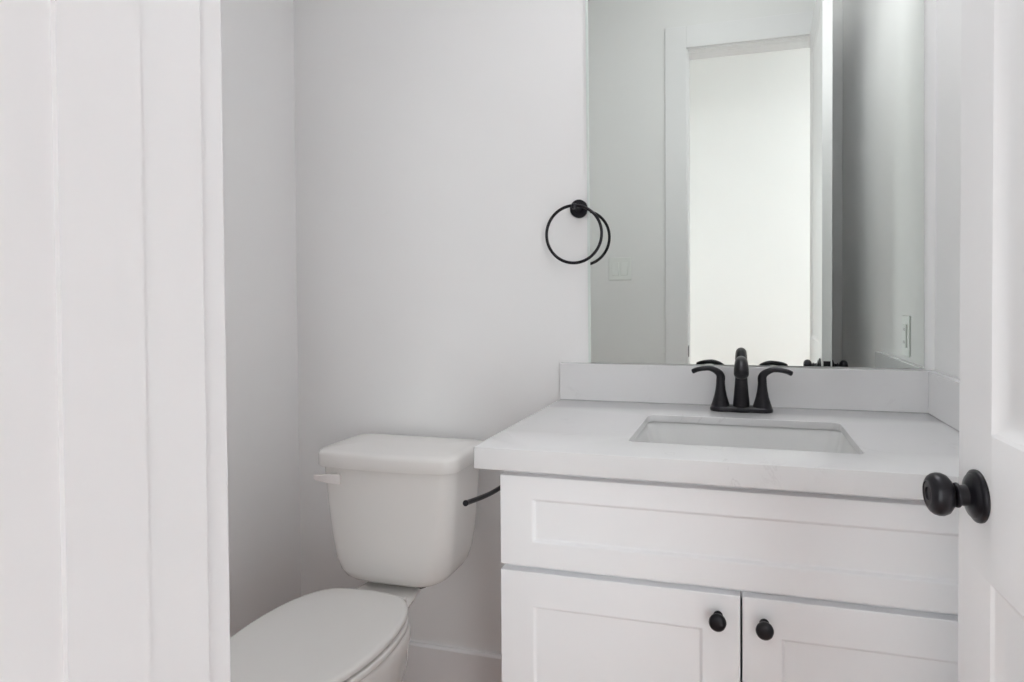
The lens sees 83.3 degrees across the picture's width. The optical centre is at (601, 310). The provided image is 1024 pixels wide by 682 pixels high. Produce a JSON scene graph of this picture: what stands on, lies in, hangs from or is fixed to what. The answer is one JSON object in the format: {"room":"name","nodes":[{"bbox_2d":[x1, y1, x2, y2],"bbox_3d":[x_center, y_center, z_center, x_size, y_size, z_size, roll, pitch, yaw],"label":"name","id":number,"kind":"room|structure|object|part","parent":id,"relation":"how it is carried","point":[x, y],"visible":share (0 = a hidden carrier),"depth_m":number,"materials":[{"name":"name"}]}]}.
{"room":"bathroom","nodes":[
{"label":"bathroom","id":0,"kind":"room"},
{"bbox_2d":[221,0,300,637],"bbox_3d":[-1.191,-0.372,1.195,0.100,3.080,1.326,0,1,14],"label":"wall","id":1,"kind":"structure","parent":0,"point":[257,36],"depth_m":1.70,"materials":[{"name":"paint"}]},
{"bbox_2d":[293,0,935,653],"bbox_3d":[-0.072,-0.385,1.657,2.055,3.080,0.100,0,1,14],"label":"wall","id":2,"kind":"structure","parent":0,"point":[438,143],"depth_m":1.71,"materials":[{"name":"paint"}]},
{"bbox_2d":[402,640,501,681],"bbox_3d":[-0.524,1.088,1.733,0.940,0.138,0.013,0,1,14],"label":"baseboard","id":3,"kind":"structure","parent":2,"relation":"attached to","point":[427,662],"depth_m":1.71,"materials":[{"name":"paint"}]},
{"bbox_2d":[545,199,602,263],"bbox_3d":[-0.071,-0.220,1.576,0.165,0.185,0.061,0,1,14],"label":"towel ring","id":4,"kind":"object","parent":2,"relation":"attached to","point":[579,208],"visible":1,"depth_m":1.56,"materials":[{"name":"black metal"}]},
{"bbox_3d":[-0.071,-0.287,1.570,0.023,0.023,0.052,0,1,14],"label":"post","id":5,"kind":"part","parent":4,"relation":"part of","materials":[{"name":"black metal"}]},
{"bbox_2d":[560,362,933,412],"bbox_3d":[0.349,0.199,1.501,0.960,0.103,0.018,0,1,14],"label":"backsplash","id":6,"kind":"structure","parent":2,"relation":"attached to","point":[888,390],"depth_m":1.47,"materials":[{"name":"white stone"}]},
{"bbox_2d":[585,0,923,367],"bbox_3d":[0.374,-0.406,1.492,0.856,1.100,0.005,0,1,14],"label":"mirror","id":7,"kind":"object","parent":2,"relation":"attached to","point":[755,168],"visible":0.86,"depth_m":1.48,"materials":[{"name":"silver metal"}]},
{"bbox_2d":[935,0,960,378],"bbox_3d":[0.708,-0.373,0.732,0.100,3.080,1.326,0,1,14],"label":"wall","id":8,"kind":"structure","parent":0,"point":[948,12],"depth_m":1.31,"materials":[{"name":"paint"}]},
{"bbox_3d":[0.074,1.212,0.284,3.600,0.070,2.750,0,1,14],"label":"floor","id":9,"kind":"structure","parent":0,"visible":0},
{"bbox_2d":[230,433,482,681],"bbox_3d":[-0.611,0.768,1.358,0.420,0.789,0.713,0,1,14],"label":"toilet","id":10,"kind":"object","parent":9,"relation":"on","point":[401,525],"visible":0.96,"depth_m":1.47,"materials":[{"name":"ceramic"}]},
{"bbox_3d":[-0.644,0.723,1.233,0.351,0.018,0.447,0,1,14],"label":"seat lid","id":11,"kind":"part","parent":10,"relation":"part of","materials":[{"name":"plastic"}]},
{"bbox_3d":[-0.733,0.447,1.520,0.082,0.027,0.024,0,1,14],"label":"flush lever","id":12,"kind":"part","parent":10,"relation":"part of","materials":[{"name":"plastic"}]},
{"bbox_3d":[-0.645,0.743,1.231,0.357,0.015,0.451,0,1,14],"label":"seat","id":13,"kind":"part","parent":10,"relation":"part of","materials":[{"name":"plastic"}]},
{"bbox_3d":[-0.633,0.959,1.276,0.353,0.412,0.508,0,1,14],"label":"bowl","id":14,"kind":"part","parent":10,"relation":"part of","materials":[{"name":"ceramic"}]},
{"bbox_3d":[-0.556,0.393,1.584,0.420,0.046,0.235,0,1,14],"label":"tank lid","id":15,"kind":"part","parent":10,"relation":"part of","materials":[{"name":"white ceramic"}]},
{"bbox_3d":[-0.554,0.575,1.590,0.397,0.316,0.212,0,1,14],"label":"tank","id":16,"kind":"part","parent":10,"relation":"part of","materials":[{"name":"white ceramic"}]},
{"bbox_2d":[500,471,958,681],"bbox_3d":[0.307,0.728,1.241,0.916,0.865,0.561,0,1,14],"label":"vanity cabinet","id":17,"kind":"object","parent":9,"relation":"on","point":[603,579],"visible":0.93,"depth_m":1.01,"materials":[{"name":"paint"}]},
{"bbox_2d":[463,485,499,505],"bbox_3d":[-0.207,0.406,1.249,0.089,0.055,0.251,0,1,14],"label":"toilet paper holder","id":18,"kind":"object","parent":17,"relation":"attached to","point":[495,490],"visible":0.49,"depth_m":1.20,"materials":[{"name":"black metal"}]},
{"bbox_3d":[0.027,0.756,1.064,0.453,0.508,0.020,0,1,14],"label":"door","id":19,"kind":"part","parent":17,"relation":"part of","materials":[{"name":"paint"}]},
{"bbox_2d":[474,362,958,499],"bbox_3d":[0.286,0.224,1.239,0.960,0.144,0.558,0,1,14],"label":"countertop","id":20,"kind":"structure","parent":17,"relation":"on","point":[902,426],"depth_m":1.21,"materials":[{"name":"white stone"}]},
{"bbox_2d":[691,356,792,413],"bbox_3d":[0.340,0.184,1.385,0.247,0.149,0.136,0,1,14],"label":"faucet","id":21,"kind":"object","parent":20,"relation":"on","point":[720,403],"visible":0.99,"depth_m":1.41,"materials":[{"name":"black metal"}]},
{"bbox_3d":[0.270,0.162,1.442,0.084,0.044,0.024,0,1,14],"label":"handle","id":22,"kind":"part","parent":21,"relation":"part of","materials":[{"name":"black metal"}]},
{"bbox_3d":[0.301,0.212,1.437,0.052,0.074,0.052,0,1,14],"label":"post","id":23,"kind":"part","parent":21,"relation":"part of","materials":[{"name":"black metal"}]},
{"bbox_3d":[0.340,0.184,1.382,0.043,0.149,0.130,0,1,14],"label":"spout","id":24,"kind":"part","parent":21,"relation":"part of","materials":[{"name":"black metal"}]},
{"bbox_3d":[0.350,0.245,1.425,0.155,0.012,0.055,0,1,14],"label":"plate","id":25,"kind":"part","parent":21,"relation":"part of","materials":[{"name":"black metal"}]},
{"bbox_3d":[0.399,0.212,1.413,0.052,0.074,0.052,0,1,14],"label":"post","id":26,"kind":"part","parent":21,"relation":"part of","materials":[{"name":"black metal"}]},
{"bbox_3d":[0.429,0.161,1.404,0.084,0.044,0.024,0,1,14],"label":"handle","id":27,"kind":"part","parent":21,"relation":"part of","materials":[{"name":"black metal"}]},
{"bbox_2d":[634,421,857,453],"bbox_3d":[0.294,0.353,1.202,0.482,0.160,0.320,0,1,14],"label":"sink","id":28,"kind":"object","parent":20,"relation":"in","point":[741,436],"visible":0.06,"depth_m":1.32,"materials":[{"name":"white ceramic"}]},
{"bbox_3d":[0.202,0.540,0.991,0.030,0.030,0.032,0,1,14],"label":"knob","id":29,"kind":"part","parent":17,"relation":"part of","materials":[{"name":"black metal"}]},
{"bbox_3d":[0.249,0.404,1.004,0.914,0.174,0.020,0,1,14],"label":"drawer","id":30,"kind":"part","parent":17,"relation":"part of","materials":[{"name":"paint"}]},
{"bbox_3d":[0.279,0.544,0.972,0.030,0.030,0.032,0,1,14],"label":"knob","id":31,"kind":"part","parent":17,"relation":"part of","materials":[{"name":"black metal"}]},
{"bbox_3d":[0.473,0.755,0.955,0.458,0.508,0.020,0,1,14],"label":"door","id":32,"kind":"part","parent":17,"relation":"part of","materials":[{"name":"paint"}]},
{"bbox_3d":[0.041,-0.361,0.151,3.400,3.080,0.120,0,1,14],"label":"wall","id":33,"kind":"structure","parent":0,"visible":0},
{"bbox_2d":[50,0,150,681],"bbox_3d":[0.092,-0.037,0.158,0.609,2.430,0.031,0,1,14],"label":"trim","id":34,"kind":"structure","parent":33,"relation":"attached to","point":[95,44],"depth_m":0.23,"materials":[{"name":"paint"}]},
{"bbox_2d":[0,0,209,681],"bbox_3d":[0.089,-0.045,0.145,0.645,2.448,0.120,0,1,14],"label":"trim","id":35,"kind":"structure","parent":33,"relation":"attached to","point":[31,627],"depth_m":0.25,"materials":[{"name":"paint"}]},
{"bbox_2d":[199,0,230,681],"bbox_3d":[0.103,-0.093,0.211,0.828,2.541,0.017,0,1,14],"label":"trim","id":36,"kind":"structure","parent":33,"relation":"attached to","point":[209,10],"depth_m":0.29,"materials":[{"name":"paint"}]},
{"bbox_2d":[922,0,1023,681],"bbox_3d":[0.447,-0.056,0.468,0.155,2.396,0.642,0,1,11],"label":"door","id":37,"kind":"structure","parent":33,"relation":"in","point":[988,496],"depth_m":0.69,"materials":[{"name":"paint"}]},
{"bbox_3d":[0.440,0.236,0.730,0.040,0.054,0.054,0,1,11],"label":"knob","id":38,"kind":"part","parent":37,"relation":"part of","materials":[{"name":"black metal"}]}
]}

